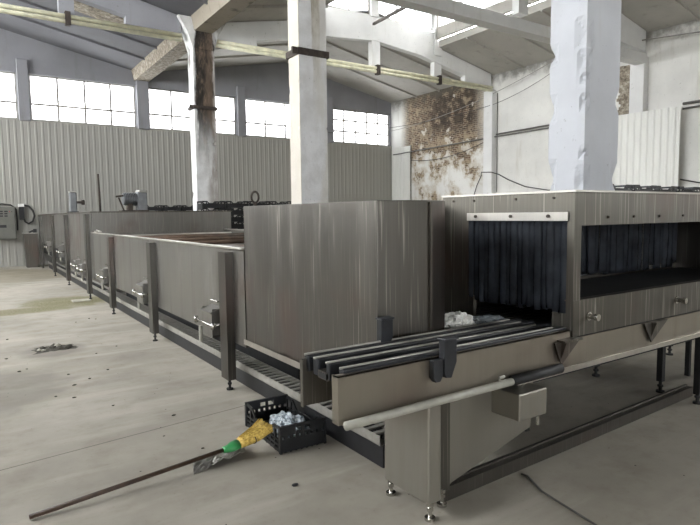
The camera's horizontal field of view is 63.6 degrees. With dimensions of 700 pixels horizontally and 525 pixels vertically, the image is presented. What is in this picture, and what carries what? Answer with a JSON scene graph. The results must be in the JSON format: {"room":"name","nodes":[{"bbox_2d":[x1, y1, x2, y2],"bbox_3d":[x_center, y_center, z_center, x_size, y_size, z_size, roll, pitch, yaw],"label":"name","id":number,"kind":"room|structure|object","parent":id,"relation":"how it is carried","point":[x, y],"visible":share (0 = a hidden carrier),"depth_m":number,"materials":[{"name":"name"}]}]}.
{"room":"processing plant","nodes":[
{"label":"processing plant","id":0,"kind":"room"},
{"bbox_2d":[0,28,390,145],"bbox_3d":[-7.883,-4.445,20.909,24.300,8.700,0.250,-4,6,-34],"label":"wall","id":1,"kind":"structure","parent":0,"point":[268,81],"depth_m":21.36,"materials":[{"name":"grey paint"}]},
{"bbox_2d":[0,207,16,239],"bbox_3d":[-11.348,-1.285,18.442,0.750,1.060,0.280,-4,6,-34],"label":"upper cabinet","id":2,"kind":"object","parent":1,"relation":"attached to","point":[7,214],"visible":1,"depth_m":18.43,"materials":[{"name":"metal"}]},
{"bbox_2d":[0,71,17,118],"bbox_3d":[-12.488,-5.400,17.715,3.520,1.510,0.050,-4,6,-34],"label":"window","id":3,"kind":"structure","parent":1,"relation":"in","point":[8,94],"depth_m":18.56,"materials":[{"name":"glass"}]},
{"bbox_2d":[16,58,30,120],"bbox_3d":[-10.771,-5.683,18.624,0.330,1.980,0.140,-4,6,-34],"label":"window post","id":4,"kind":"object","parent":1,"relation":"attached to","point":[21,64],"visible":1,"depth_m":18.57,"materials":[{"name":"grey paint"}]},
{"bbox_2d":[18,204,34,223],"bbox_3d":[-10.787,-1.614,18.863,0.488,0.688,0.170,-4,6,-34],"label":"switch box","id":5,"kind":"object","parent":1,"relation":"attached to","point":[21,206],"visible":1,"depth_m":18.73,"materials":[{"name":"black paint"}]},
{"bbox_2d":[29,74,135,127],"bbox_3d":[-9.313,-5.618,19.846,3.400,1.510,0.050,-4,6,-34],"label":"window","id":6,"kind":"structure","parent":1,"relation":"in","point":[55,99],"depth_m":19.77,"materials":[{"name":"glass"}]},
{"bbox_2d":[136,80,149,129],"bbox_3d":[-7.609,-5.900,20.747,0.420,1.980,0.140,-4,6,-34],"label":"window post","id":7,"kind":"object","parent":1,"relation":"attached to","point":[142,90],"visible":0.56,"depth_m":20.69,"materials":[{"name":"grey paint"}]},
{"bbox_2d":[149,88,235,134],"bbox_3d":[-6.092,-5.839,22.007,3.450,1.510,0.050,-4,6,-34],"label":"window","id":8,"kind":"structure","parent":1,"relation":"in","point":[168,109],"depth_m":21.67,"materials":[{"name":"glass"}]},
{"bbox_2d":[0,118,391,266],"bbox_3d":[-7.781,-2.525,20.953,23.700,4.865,0.037,-4,6,-34],"label":"wall paneling","id":9,"kind":"structure","parent":1,"relation":"attached to","point":[41,161],"depth_m":20.71,"materials":[{"name":"metal"}]},
{"bbox_2d":[236,86,246,136],"bbox_3d":[-4.396,-6.120,22.902,0.350,1.980,0.140,-4,6,-34],"label":"window post","id":10,"kind":"object","parent":1,"relation":"attached to","point":[240,90],"visible":1,"depth_m":22.84,"materials":[{"name":"grey paint"}]},
{"bbox_2d":[246,99,289,138],"bbox_3d":[-2.788,-6.065,24.224,3.740,1.510,0.050,-4,6,-34],"label":"window","id":11,"kind":"structure","parent":1,"relation":"in","point":[263,118],"depth_m":23.77,"materials":[{"name":"glass"}]},
{"bbox_2d":[327,97,333,142],"bbox_3d":[-0.939,-6.357,25.222,0.430,1.980,0.140,-4,6,-34],"label":"window post","id":12,"kind":"object","parent":1,"relation":"attached to","point":[330,105],"visible":0.56,"depth_m":25.19,"materials":[{"name":"grey paint"}]},
{"bbox_2d":[334,109,388,145],"bbox_3d":[0.507,-6.292,26.435,3.270,1.510,0.050,-4,6,-34],"label":"window","id":13,"kind":"structure","parent":1,"relation":"in","point":[345,121],"depth_m":26.43,"materials":[{"name":"glass"}]},
{"bbox_2d":[0,264,699,524],"bbox_3d":[2.260,1.139,6.365,24.300,0.200,36.450,-4,6,-34],"label":"floor","id":14,"kind":"structure","parent":0,"point":[54,451],"depth_m":3.83,"materials":[{"name":"concrete"}]},
{"bbox_2d":[22,229,39,267],"bbox_3d":[-10.478,-0.475,18.540,0.430,1.250,0.470,-4,6,-34],"label":"metal bin","id":15,"kind":"object","parent":14,"relation":"on","point":[30,239],"visible":1,"depth_m":18.38,"materials":[{"name":"metal"}]},
{"bbox_2d":[31,343,76,354],"bbox_3d":[-3.626,1.030,6.930,0.514,0.058,0.372,-4,6,-34],"label":"rubble pile","id":16,"kind":"object","parent":14,"relation":"on","point":[54,347],"visible":1,"depth_m":6.89,"materials":[{"name":"stone"}]},
{"bbox_2d":[38,211,231,298],"bbox_3d":[-6.499,-0.504,15.587,3.035,1.715,9.740,-4,6,-34],"label":"machine","id":17,"kind":"object","parent":14,"relation":"on","point":[67,237],"visible":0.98,"depth_m":11.83,"materials":[{"name":"metal"}]},
{"bbox_2d":[68,191,84,212],"bbox_3d":[-7.019,-1.544,14.489,0.380,0.555,0.240,-4,6,-34],"label":"motor","id":18,"kind":"object","parent":17,"relation":"on","point":[73,202],"visible":0.94,"depth_m":14.37,"materials":[{"name":"metal"}]},
{"bbox_2d":[115,190,148,210],"bbox_3d":[-4.795,-1.350,12.379,0.663,0.475,0.320,-4,6,-34],"label":"motor","id":19,"kind":"object","parent":17,"relation":"on","point":[138,199],"visible":0.94,"depth_m":12.33,"materials":[{"name":"metal"}]},
{"bbox_2d":[29,418,272,519],"bbox_3d":[-1.156,1.223,3.465,1.442,0.194,0.198,-4,6,-34],"label":"broom","id":20,"kind":"object","parent":14,"relation":"on","point":[259,429],"visible":1,"depth_m":3.54,"materials":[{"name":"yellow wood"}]},
{"bbox_2d":[222,439,240,452],"bbox_3d":[-0.784,1.207,3.707,0.110,0.065,0.104,-4,6,-34],"label":"socket","id":21,"kind":"object","parent":20,"relation":"attached to","point":[234,445],"depth_m":3.68,"materials":[{"name":"green plastic"}]},
{"bbox_2d":[91,229,299,390],"bbox_3d":[-1.833,0.208,8.581,2.895,1.375,7.150,-4,6,-34],"label":"tank","id":22,"kind":"object","parent":14,"relation":"on","point":[195,278],"visible":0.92,"depth_m":6.45,"materials":[{"name":"metal"}]},
{"bbox_2d":[177,14,225,210],"bbox_3d":[-4.059,-3.169,15.700,1.320,6.950,0.480,-4,6,-34],"label":"concrete column","id":23,"kind":"structure","parent":14,"relation":"on","point":[200,46],"depth_m":15.45,"materials":[{"name":"concrete"}]},
{"bbox_2d":[0,0,182,41],"bbox_3d":[-9.188,-6.443,11.954,11.200,1.847,0.380,-4,6,-34],"label":"roof truss","id":24,"kind":"object","parent":23,"relation":"attached to","point":[142,18],"visible":0.99,"depth_m":14.22,"materials":[{"name":"concrete"}]},
{"bbox_2d":[131,37,186,81],"bbox_3d":[-5.953,-6.633,18.169,0.660,0.380,6.140,-4,6,-34],"label":"beam","id":25,"kind":"structure","parent":23,"relation":"attached to","point":[167,52],"depth_m":18.21,"materials":[{"name":"concrete"}]},
{"bbox_2d":[191,0,255,32],"bbox_3d":[-2.461,-6.235,13.006,0.660,0.380,5.350,-4,6,-34],"label":"beam","id":26,"kind":"structure","parent":23,"relation":"attached to","point":[209,18],"depth_m":14.08,"materials":[{"name":"concrete"}]},
{"bbox_2d":[215,18,492,91],"bbox_3d":[0.760,-7.125,18.631,11.200,1.847,0.380,-4,6,-34],"label":"roof truss","id":27,"kind":"object","parent":23,"relation":"attached to","point":[236,36],"visible":0.73,"depth_m":18.57,"materials":[{"name":"concrete"}]},
{"bbox_2d":[49,264,384,467],"bbox_3d":[-4.691,0.655,10.940,0.150,0.150,17.750,-4,6,-34],"label":"channel","id":28,"kind":"object","parent":14,"relation":"on","point":[375,453],"visible":0.5,"depth_m":5.05,"materials":[{"name":"black paint"}]},
{"bbox_2d":[48,261,384,445],"bbox_3d":[-4.701,0.549,10.926,0.180,0.065,17.750,-4,6,-34],"label":"cable tray","id":29,"kind":"object","parent":28,"relation":"on","point":[279,380],"visible":0.65,"depth_m":5.31,"materials":[{"name":"metal"}]},
{"bbox_2d":[193,447,245,473],"bbox_3d":[-0.858,1.268,3.709,0.425,0.070,0.165,-5,6,-39],"label":"sheet","id":30,"kind":"object","parent":14,"relation":"on","point":[204,464],"visible":0.56,"depth_m":3.65,"materials":[{"name":"plastic"}]},
{"bbox_2d":[244,394,325,454],"bbox_3d":[-0.485,1.167,4.141,0.355,0.185,0.636,-4,6,-32],"label":"crate","id":31,"kind":"object","parent":14,"relation":"on","point":[315,434],"visible":0.88,"depth_m":3.95,"materials":[{"name":"black plastic"}]},
{"bbox_2d":[269,411,308,439],"bbox_3d":[-0.459,1.175,4.114,0.278,0.132,0.457,-4,6,-34],"label":"plastic film","id":32,"kind":"object","parent":31,"relation":"on","point":[281,419],"visible":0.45,"depth_m":4.08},
{"bbox_2d":[286,0,328,203],"bbox_3d":[-0.841,-2.794,10.853,0.780,6.950,0.480,-4,6,-34],"label":"concrete column","id":33,"kind":"structure","parent":14,"relation":"on","point":[307,55],"depth_m":10.69,"materials":[{"name":"concrete"}]},
{"bbox_2d":[243,191,498,368],"bbox_3d":[0.740,0.285,4.787,2.679,1.804,1.990,-4,6,-34],"label":"housing","id":34,"kind":"object","parent":14,"relation":"on","point":[319,276],"visible":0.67,"depth_m":3.61,"materials":[{"name":"metal"}]},
{"bbox_2d":[300,310,699,522],"bbox_3d":[2.047,0.716,4.166,5.260,1.021,0.570,-4,6,-34],"label":"conveyor","id":35,"kind":"object","parent":14,"relation":"on","point":[447,400],"visible":0.98,"depth_m":3.10,"materials":[{"name":"metal"}]},
{"bbox_2d":[445,311,475,329],"bbox_3d":[0.705,0.377,3.715,0.263,0.120,0.236,-4,6,-34],"label":"scrap","id":36,"kind":"object","parent":35,"relation":"on","point":[456,319],"visible":0.69,"depth_m":3.66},
{"bbox_2d":[473,314,506,323],"bbox_3d":[0.974,0.394,3.981,0.291,0.046,0.240,-4,6,-34],"label":"scrap","id":37,"kind":"object","parent":35,"relation":"on","point":[485,318],"visible":0.73,"depth_m":3.94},
{"bbox_2d":[521,473,596,524],"bbox_3d":[1.196,1.329,3.027,0.053,0.012,0.919,-2,5,-19],"label":"cable","id":38,"kind":"object","parent":14,"relation":"on","point":[528,476],"visible":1,"depth_m":3.11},
{"bbox_2d":[444,384,692,500],"bbox_3d":[1.715,1.194,4.019,3.023,0.091,0.070,-4,6,-36],"label":"rail","id":39,"kind":"object","parent":14,"relation":"on","point":[483,474],"visible":0.81,"depth_m":3.76,"materials":[{"name":"metal"}]},
{"bbox_2d":[442,190,699,431],"bbox_3d":[2.423,0.295,4.858,3.850,1.734,1.235,-4,6,-34],"label":"tunnel","id":40,"kind":"object","parent":14,"relation":"on","point":[524,253],"visible":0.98,"depth_m":4.03,"materials":[{"name":"metal"}]},
{"bbox_2d":[533,338,694,382],"bbox_3d":[2.454,0.642,5.217,3.200,0.260,0.600,-4,6,-34],"label":"drip tray","id":41,"kind":"object","parent":40,"relation":"on","point":[689,341],"depth_m":4.64,"materials":[{"name":"metal"}]},
{"bbox_2d":[548,0,621,275],"bbox_3d":[2.502,-2.421,6.000,0.605,6.950,0.436,-4,6,-34],"label":"concrete column","id":42,"kind":"structure","parent":14,"relation":"on","point":[585,41],"depth_m":5.87,"materials":[{"name":"concrete"}]},
{"bbox_2d":[612,106,680,189],"bbox_3d":[8.806,-2.234,17.034,0.052,4.565,2.080,-4,6,-34],"label":"corrugated panel","id":43,"kind":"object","parent":14,"relation":"on","point":[648,141],"depth_m":16.79,"materials":[{"name":"metal"}]},
{"bbox_3d":[3.760,0.760,8.382,0.600,0.180,0.400,-4,6,-34],"label":"crate","id":44,"kind":"object","parent":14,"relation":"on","visible":0},
{"bbox_3d":[3.756,0.580,8.368,0.600,0.180,0.400,-4,6,-34],"label":"crate","id":45,"kind":"object","parent":44,"relation":"on","visible":0},
{"bbox_3d":[3.760,0.399,8.361,0.600,0.180,0.400,-4,6,-34],"label":"crate","id":46,"kind":"object","parent":45,"relation":"on","visible":0},
{"bbox_3d":[3.751,0.220,8.338,0.600,0.180,0.400,-4,6,-34],"label":"crate","id":47,"kind":"object","parent":46,"relation":"on","visible":0},
{"bbox_3d":[3.755,0.040,8.328,0.600,0.180,0.400,-4,6,-34],"label":"crate","id":48,"kind":"object","parent":47,"relation":"on","visible":0},
{"bbox_3d":[3.759,-0.140,8.308,0.600,0.180,0.400,-4,6,-33],"label":"crate","id":49,"kind":"object","parent":48,"relation":"on","visible":0},
{"bbox_3d":[3.750,-0.319,8.292,0.600,0.180,0.400,-4,6,-34],"label":"crate","id":50,"kind":"object","parent":49,"relation":"on","visible":0},
{"bbox_3d":[3.751,-0.500,8.283,0.600,0.180,0.400,-4,6,-33],"label":"crate","id":51,"kind":"object","parent":50,"relation":"on","visible":0},
{"bbox_3d":[3.750,-0.679,8.264,0.600,0.180,0.400,-4,6,-34],"label":"crate","id":52,"kind":"object","parent":51,"relation":"on","visible":0},
{"bbox_3d":[3.749,-0.859,8.246,0.600,0.180,0.400,-4,6,-34],"label":"crate","id":53,"kind":"object","parent":52,"relation":"on","visible":0},
{"bbox_2d":[613,184,631,190],"bbox_3d":[3.745,-1.039,8.231,0.600,0.180,0.400,-4,6,-34],"label":"crate","id":54,"kind":"object","parent":53,"relation":"on","point":[625,188],"visible":0.3,"depth_m":8.16,"materials":[{"name":"black plastic"}]},
{"bbox_3d":[4.307,0.725,8.717,0.600,0.180,0.400,-4,6,-33],"label":"crate","id":55,"kind":"object","parent":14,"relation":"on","visible":0},
{"bbox_3d":[4.310,0.545,8.706,0.600,0.180,0.400,-4,6,-34],"label":"crate","id":56,"kind":"object","parent":55,"relation":"on","visible":0},
{"bbox_3d":[4.310,0.366,8.683,0.600,0.180,0.400,-4,6,-33],"label":"crate","id":57,"kind":"object","parent":56,"relation":"on","visible":0},
{"bbox_3d":[4.311,0.186,8.669,0.600,0.180,0.400,-4,6,-34],"label":"crate","id":58,"kind":"object","parent":57,"relation":"on","visible":0},
{"bbox_3d":[4.299,0.006,8.657,0.600,0.180,0.400,-4,6,-34],"label":"crate","id":59,"kind":"object","parent":58,"relation":"on","visible":0},
{"bbox_3d":[4.299,-0.174,8.640,0.600,0.180,0.400,-4,6,-34],"label":"crate","id":60,"kind":"object","parent":59,"relation":"on","visible":0},
{"bbox_3d":[4.293,-0.354,8.623,0.600,0.180,0.400,-4,6,-33],"label":"crate","id":61,"kind":"object","parent":60,"relation":"on","visible":0},
{"bbox_3d":[4.296,-0.534,8.614,0.600,0.180,0.400,-4,6,-33],"label":"crate","id":62,"kind":"object","parent":61,"relation":"on","visible":0},
{"bbox_3d":[4.297,-0.714,8.592,0.600,0.180,0.400,-4,6,-34],"label":"crate","id":63,"kind":"object","parent":62,"relation":"on","visible":0},
{"bbox_3d":[4.284,-0.894,8.581,0.600,0.180,0.400,-4,6,-33],"label":"crate","id":64,"kind":"object","parent":63,"relation":"on","visible":0},
{"bbox_2d":[628,185,656,191],"bbox_3d":[4.285,-1.073,8.562,0.600,0.180,0.400,-4,6,-34],"label":"crate","id":65,"kind":"object","parent":64,"relation":"on","point":[639,187],"visible":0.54,"depth_m":8.47,"materials":[{"name":"black plastic"}]},
{"bbox_3d":[4.821,0.687,9.097,0.600,0.180,0.400,-4,6,-34],"label":"crate","id":66,"kind":"object","parent":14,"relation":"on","visible":0},
{"bbox_3d":[4.814,0.507,9.081,0.600,0.180,0.400,-4,6,-34],"label":"crate","id":67,"kind":"object","parent":66,"relation":"on","visible":0},
{"bbox_3d":[4.818,0.327,9.071,0.600,0.180,0.400,-4,6,-34],"label":"crate","id":68,"kind":"object","parent":67,"relation":"on","visible":0},
{"bbox_3d":[4.817,0.147,9.057,0.600,0.180,0.400,-4,6,-33],"label":"crate","id":69,"kind":"object","parent":68,"relation":"on","visible":0},
{"bbox_3d":[4.811,-0.032,9.034,0.600,0.180,0.400,-4,6,-34],"label":"crate","id":70,"kind":"object","parent":69,"relation":"on","visible":0},
{"bbox_3d":[4.814,-0.213,9.024,0.600,0.180,0.400,-4,6,-34],"label":"crate","id":71,"kind":"object","parent":70,"relation":"on","visible":0},
{"bbox_3d":[4.809,-0.392,9.000,0.600,0.180,0.400,-4,6,-34],"label":"crate","id":72,"kind":"object","parent":71,"relation":"on","visible":0},
{"bbox_3d":[4.807,-0.572,8.983,0.600,0.180,0.400,-4,6,-34],"label":"crate","id":73,"kind":"object","parent":72,"relation":"on","visible":0},
{"bbox_3d":[4.806,-0.752,8.975,0.600,0.180,0.400,-4,6,-34],"label":"crate","id":74,"kind":"object","parent":73,"relation":"on","visible":0},
{"bbox_3d":[4.811,-0.932,8.958,0.600,0.180,0.400,-4,6,-33],"label":"crate","id":75,"kind":"object","parent":74,"relation":"on","visible":0},
{"bbox_2d":[632,186,675,191],"bbox_3d":[4.800,-1.111,8.937,0.600,0.180,0.400,-4,6,-34],"label":"crate","id":76,"kind":"object","parent":75,"relation":"on","point":[663,189],"visible":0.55,"depth_m":8.84,"materials":[{"name":"black plastic"}]},
{"bbox_3d":[5.363,0.652,9.429,0.600,0.180,0.400,-4,6,-33],"label":"crate","id":77,"kind":"object","parent":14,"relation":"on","visible":0},
{"bbox_3d":[5.363,0.472,9.417,0.600,0.180,0.400,-4,6,-34],"label":"crate","id":78,"kind":"object","parent":77,"relation":"on","visible":0},
{"bbox_3d":[5.364,0.293,9.394,0.600,0.180,0.400,-4,6,-34],"label":"crate","id":79,"kind":"object","parent":78,"relation":"on","visible":0},
{"bbox_3d":[5.367,0.113,9.385,0.600,0.180,0.400,-4,6,-34],"label":"crate","id":80,"kind":"object","parent":79,"relation":"on","visible":0},
{"bbox_3d":[5.359,-0.067,9.371,0.600,0.180,0.400,-4,6,-34],"label":"crate","id":81,"kind":"object","parent":80,"relation":"on","visible":0},
{"bbox_3d":[5.361,-0.248,9.359,0.600,0.180,0.400,-4,6,-33],"label":"crate","id":82,"kind":"object","parent":81,"relation":"on","visible":0},
{"bbox_3d":[5.357,-0.427,9.336,0.600,0.180,0.400,-4,6,-34],"label":"crate","id":83,"kind":"object","parent":82,"relation":"on","visible":0},
{"bbox_3d":[5.352,-0.607,9.322,0.600,0.180,0.400,-4,6,-34],"label":"crate","id":84,"kind":"object","parent":83,"relation":"on","visible":0},
{"bbox_3d":[5.352,-0.786,9.302,0.600,0.180,0.400,-4,6,-33],"label":"crate","id":85,"kind":"object","parent":84,"relation":"on","visible":0},
{"bbox_3d":[5.351,-0.967,9.297,0.600,0.180,0.400,-4,6,-34],"label":"crate","id":86,"kind":"object","parent":85,"relation":"on","visible":0},
{"bbox_2d":[654,186,697,192],"bbox_3d":[5.349,-1.146,9.272,0.600,0.180,0.400,-4,6,-33],"label":"crate","id":87,"kind":"object","parent":86,"relation":"on","point":[677,187],"visible":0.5,"depth_m":9.16,"materials":[{"name":"black plastic"}]},
{"bbox_3d":[-3.550,0.310,14.678,0.600,0.180,0.400,-4,6,-34],"label":"crate","id":88,"kind":"object","parent":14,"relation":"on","visible":0},
{"bbox_3d":[-3.557,0.130,14.661,0.600,0.180,0.400,-4,6,-34],"label":"crate","id":89,"kind":"object","parent":88,"relation":"on","visible":0},
{"bbox_3d":[-3.564,-0.050,14.647,0.600,0.180,0.400,-4,6,-33],"label":"crate","id":90,"kind":"object","parent":89,"relation":"on","visible":0},
{"bbox_3d":[-3.556,-0.230,14.631,0.600,0.180,0.400,-4,6,-33],"label":"crate","id":91,"kind":"object","parent":90,"relation":"on","visible":0},
{"bbox_3d":[-3.566,-0.409,14.610,0.600,0.180,0.400,-4,6,-34],"label":"crate","id":92,"kind":"object","parent":91,"relation":"on","visible":0},
{"bbox_3d":[-3.567,-0.589,14.596,0.600,0.180,0.400,-4,6,-33],"label":"crate","id":93,"kind":"object","parent":92,"relation":"on","visible":0},
{"bbox_3d":[-3.576,-0.769,14.586,0.600,0.180,0.400,-4,6,-34],"label":"crate","id":94,"kind":"object","parent":93,"relation":"on","visible":0},
{"bbox_3d":[-3.566,-0.949,14.573,0.600,0.180,0.400,-4,6,-33],"label":"crate","id":95,"kind":"object","parent":94,"relation":"on","visible":0},
{"bbox_3d":[-3.573,-1.129,14.560,0.600,0.180,0.400,-4,6,-34],"label":"crate","id":96,"kind":"object","parent":95,"relation":"on","visible":0},
{"bbox_2d":[197,208,224,210],"bbox_3d":[-3.574,-1.308,14.534,0.600,0.180,0.400,-4,6,-34],"label":"crate","id":97,"kind":"object","parent":96,"relation":"on","point":[201,209],"visible":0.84,"depth_m":14.47,"materials":[{"name":"black plastic"}]},
{"bbox_2d":[197,201,224,207],"bbox_3d":[-3.575,-1.489,14.525,0.600,0.180,0.400,-4,6,-33],"label":"crate","id":98,"kind":"object","parent":97,"relation":"on","point":[216,204],"visible":1,"depth_m":14.38,"materials":[{"name":"black plastic"}]},
{"bbox_3d":[-3.026,0.273,15.034,0.600,0.180,0.400,-4,6,-34],"label":"crate","id":99,"kind":"object","parent":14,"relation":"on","visible":0},
{"bbox_3d":[-3.027,0.093,15.024,0.600,0.180,0.400,-4,6,-33],"label":"crate","id":100,"kind":"object","parent":99,"relation":"on","visible":0},
{"bbox_3d":[-3.034,-0.086,14.999,0.600,0.180,0.400,-4,6,-34],"label":"crate","id":101,"kind":"object","parent":100,"relation":"on","visible":0},
{"bbox_3d":[-3.029,-0.266,14.984,0.600,0.180,0.400,-4,6,-34],"label":"crate","id":102,"kind":"object","parent":101,"relation":"on","visible":0},
{"bbox_3d":[-3.032,-0.446,14.974,0.600,0.180,0.400,-4,6,-34],"label":"crate","id":103,"kind":"object","parent":102,"relation":"on","visible":0},
{"bbox_3d":[-3.037,-0.626,14.960,0.600,0.180,0.400,-4,6,-34],"label":"crate","id":104,"kind":"object","parent":103,"relation":"on","visible":0},
{"bbox_3d":[-3.037,-0.805,14.937,0.600,0.180,0.400,-4,6,-33],"label":"crate","id":105,"kind":"object","parent":104,"relation":"on","visible":0},
{"bbox_2d":[231,222,243,228],"bbox_3d":[-3.045,-0.985,14.927,0.600,0.180,0.400,-4,6,-34],"label":"crate","id":106,"kind":"object","parent":105,"relation":"on","point":[233,226],"visible":0.56,"depth_m":14.78,"materials":[{"name":"black plastic"}]},
{"bbox_2d":[231,215,243,221],"bbox_3d":[-3.048,-1.165,14.913,0.600,0.180,0.400,-4,6,-34],"label":"crate","id":107,"kind":"object","parent":106,"relation":"on","point":[233,219],"visible":0.46,"depth_m":14.76,"materials":[{"name":"black plastic"}]},
{"bbox_2d":[221,208,243,214],"bbox_3d":[-3.037,-1.345,14.892,0.600,0.180,0.400,-4,6,-34],"label":"crate","id":108,"kind":"object","parent":107,"relation":"on","point":[237,211],"visible":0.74,"depth_m":14.73,"materials":[{"name":"black plastic"}]},
{"bbox_2d":[221,201,247,207],"bbox_3d":[-3.041,-1.525,14.882,0.600,0.180,0.400,-4,6,-33],"label":"crate","id":109,"kind":"object","parent":108,"relation":"on","point":[239,204],"visible":0.92,"depth_m":14.71,"materials":[{"name":"black plastic"}]},
{"bbox_3d":[-6.141,-0.074,19.551,0.600,0.180,0.400,-4,6,-34],"label":"crate","id":110,"kind":"object","parent":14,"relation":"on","visible":0},
{"bbox_3d":[-6.145,-0.254,19.530,0.600,0.180,0.400,-4,6,-34],"label":"crate","id":111,"kind":"object","parent":110,"relation":"on","visible":0},
{"bbox_3d":[-6.142,-0.434,19.520,0.600,0.180,0.400,-4,6,-34],"label":"crate","id":112,"kind":"object","parent":111,"relation":"on","visible":0},
{"bbox_3d":[-6.148,-0.614,19.512,0.600,0.180,0.400,-4,6,-34],"label":"crate","id":113,"kind":"object","parent":112,"relation":"on","visible":0},
{"bbox_3d":[-6.149,-0.793,19.485,0.600,0.180,0.400,-4,6,-34],"label":"crate","id":114,"kind":"object","parent":113,"relation":"on","visible":0},
{"bbox_3d":[-6.151,-0.973,19.469,0.600,0.180,0.400,-4,6,-34],"label":"crate","id":115,"kind":"object","parent":114,"relation":"on","visible":0},
{"bbox_3d":[-6.152,-1.154,19.468,0.600,0.180,0.400,-4,6,-34],"label":"crate","id":116,"kind":"object","parent":115,"relation":"on","visible":0},
{"bbox_3d":[-6.155,-1.334,19.451,0.600,0.180,0.400,-4,6,-33],"label":"crate","id":117,"kind":"object","parent":116,"relation":"on","visible":0},
{"bbox_3d":[-6.164,-1.513,19.429,0.600,0.180,0.400,-4,6,-34],"label":"crate","id":118,"kind":"object","parent":117,"relation":"on","visible":0},
{"bbox_3d":[-6.162,-1.693,19.414,0.600,0.180,0.400,-4,6,-34],"label":"crate","id":119,"kind":"object","parent":118,"relation":"on","visible":0},
{"bbox_2d":[160,205,180,210],"bbox_3d":[-6.162,-1.872,19.393,0.600,0.180,0.400,-4,6,-34],"label":"crate","id":120,"kind":"object","parent":119,"relation":"on","point":[167,208],"visible":0.92,"depth_m":19.22,"materials":[{"name":"black plastic"}]},
{"bbox_2d":[0,0,699,102],"bbox_3d":[2.289,-7.127,5.747,24.214,2.825,36.450,-4,6,-34],"label":"ceiling","id":121,"kind":"structure","parent":0,"point":[494,52],"depth_m":18.95,"materials":[{"name":"concrete"}]},
{"bbox_2d":[74,0,123,23],"bbox_3d":[-6.329,-6.570,14.871,1.800,0.680,0.700,-4,6,-34],"label":"concrete beam","id":122,"kind":"structure","parent":121,"relation":"attached to","point":[85,9],"depth_m":14.67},
{"bbox_2d":[437,0,505,27],"bbox_3d":[4.693,-8.673,17.627,0.050,1.150,5.700,-4,6,-34],"label":"window","id":123,"kind":"structure","parent":121,"relation":"in","point":[441,21],"depth_m":18.55,"materials":[{"name":"glass"}]},
{"bbox_2d":[375,0,646,64],"bbox_3d":[4.118,-6.646,13.765,11.100,2.057,0.320,-4,6,-34],"label":"roof truss","id":124,"kind":"object","parent":121,"relation":"attached to","point":[632,47],"visible":0.49,"depth_m":13.61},
{"bbox_2d":[372,7,406,24],"bbox_3d":[1.127,-6.748,15.363,0.070,1.608,6.337,-1,5,-6],"label":"diagonal brace","id":125,"kind":"object","parent":124,"relation":"attached to","point":[400,9],"visible":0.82,"depth_m":15.57,"materials":[{"name":"metal"}]},
{"bbox_2d":[326,0,441,55],"bbox_3d":[0.801,-8.341,18.625,5.780,2.250,0.280,-4,6,-34],"label":"wall","id":126,"kind":"structure","parent":0,"point":[430,37],"depth_m":19.05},
{"bbox_2d":[328,0,369,13],"bbox_3d":[-0.376,-8.701,17.825,2.400,1.370,0.050,-4,6,-34],"label":"window","id":127,"kind":"structure","parent":126,"relation":"in","point":[351,5],"depth_m":18.16,"materials":[{"name":"glass"}]},
{"bbox_2d":[379,2,431,30],"bbox_3d":[1.904,-8.858,19.355,2.500,1.370,0.050,-4,6,-34],"label":"window","id":128,"kind":"structure","parent":126,"relation":"in","point":[410,17],"depth_m":19.48,"materials":[{"name":"glass"}]},
{"bbox_2d":[391,20,699,199],"bbox_3d":[12.157,-3.977,12.664,0.300,8.700,36.450,-4,6,-34],"label":"wall","id":129,"kind":"structure","parent":0,"point":[674,62],"depth_m":21.30,"materials":[{"name":"white paint"}]},
{"bbox_2d":[392,146,409,199],"bbox_3d":[2.437,-3.091,26.923,0.052,4.745,1.400,-4,6,-34],"label":"trim","id":130,"kind":"structure","parent":129,"relation":"attached to","point":[400,162],"depth_m":26.80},
{"bbox_2d":[410,145,411,199],"bbox_3d":[2.833,-3.047,26.320,0.070,4.750,0.035,-4,6,-34],"label":"trim","id":131,"kind":"structure","parent":129,"relation":"attached to","point":[410,145],"depth_m":26.21,"materials":[{"name":"metal"}]},
{"bbox_2d":[393,124,548,154],"bbox_3d":[5.120,-4.949,22.619,0.060,0.305,10.901,-4,6,-34],"label":"conduit","id":132,"kind":"object","parent":129,"relation":"attached to","point":[547,124],"visible":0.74,"depth_m":21.46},
{"bbox_2d":[483,90,495,193],"bbox_3d":[5.471,-3.504,22.181,0.250,6.300,0.440,-4,6,-34],"label":"pilaster","id":133,"kind":"object","parent":129,"relation":"attached to","point":[489,130],"visible":0.53,"depth_m":21.97,"materials":[{"name":"paint"}]},
{"bbox_2d":[328,74,548,132],"bbox_3d":[3.357,-6.221,22.633,9.942,1.329,1.037,3,6,35],"label":"wire","id":134,"kind":"object","parent":133,"relation":"hanging from","point":[548,74],"visible":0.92,"depth_m":22.55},
{"bbox_2d":[392,61,552,130],"bbox_3d":[4.619,-6.674,22.992,0.021,1.424,9.703,-4,6,-34],"label":"wire","id":135,"kind":"object","parent":133,"relation":"hanging from","point":[552,61],"visible":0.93,"depth_m":22.41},
{"bbox_2d":[496,93,497,191],"bbox_3d":[5.696,-4.635,21.883,0.036,3.800,0.036,-4,6,-34],"label":"conduit","id":136,"kind":"object","parent":129,"relation":"attached to","point":[497,93],"visible":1,"depth_m":21.87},
{"bbox_2d":[474,172,549,194],"bbox_3d":[6.286,-2.959,20.907,0.255,1.023,4.915,-4,6,-34],"label":"cable","id":137,"kind":"object","parent":129,"relation":"hanging from","point":[481,172],"visible":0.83,"depth_m":21.60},
{"bbox_2d":[617,65,629,114],"bbox_3d":[8.543,-5.355,17.577,0.068,1.498,0.468,-4,6,-34],"label":"trim","id":138,"kind":"structure","parent":129,"relation":"attached to","point":[624,84],"depth_m":17.58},
{"bbox_2d":[629,57,648,113],"bbox_3d":[8.771,-3.078,17.308,0.250,6.200,0.440,-4,6,-34],"label":"pilaster","id":139,"kind":"object","parent":129,"relation":"attached to","point":[638,91],"visible":0.24,"depth_m":17.00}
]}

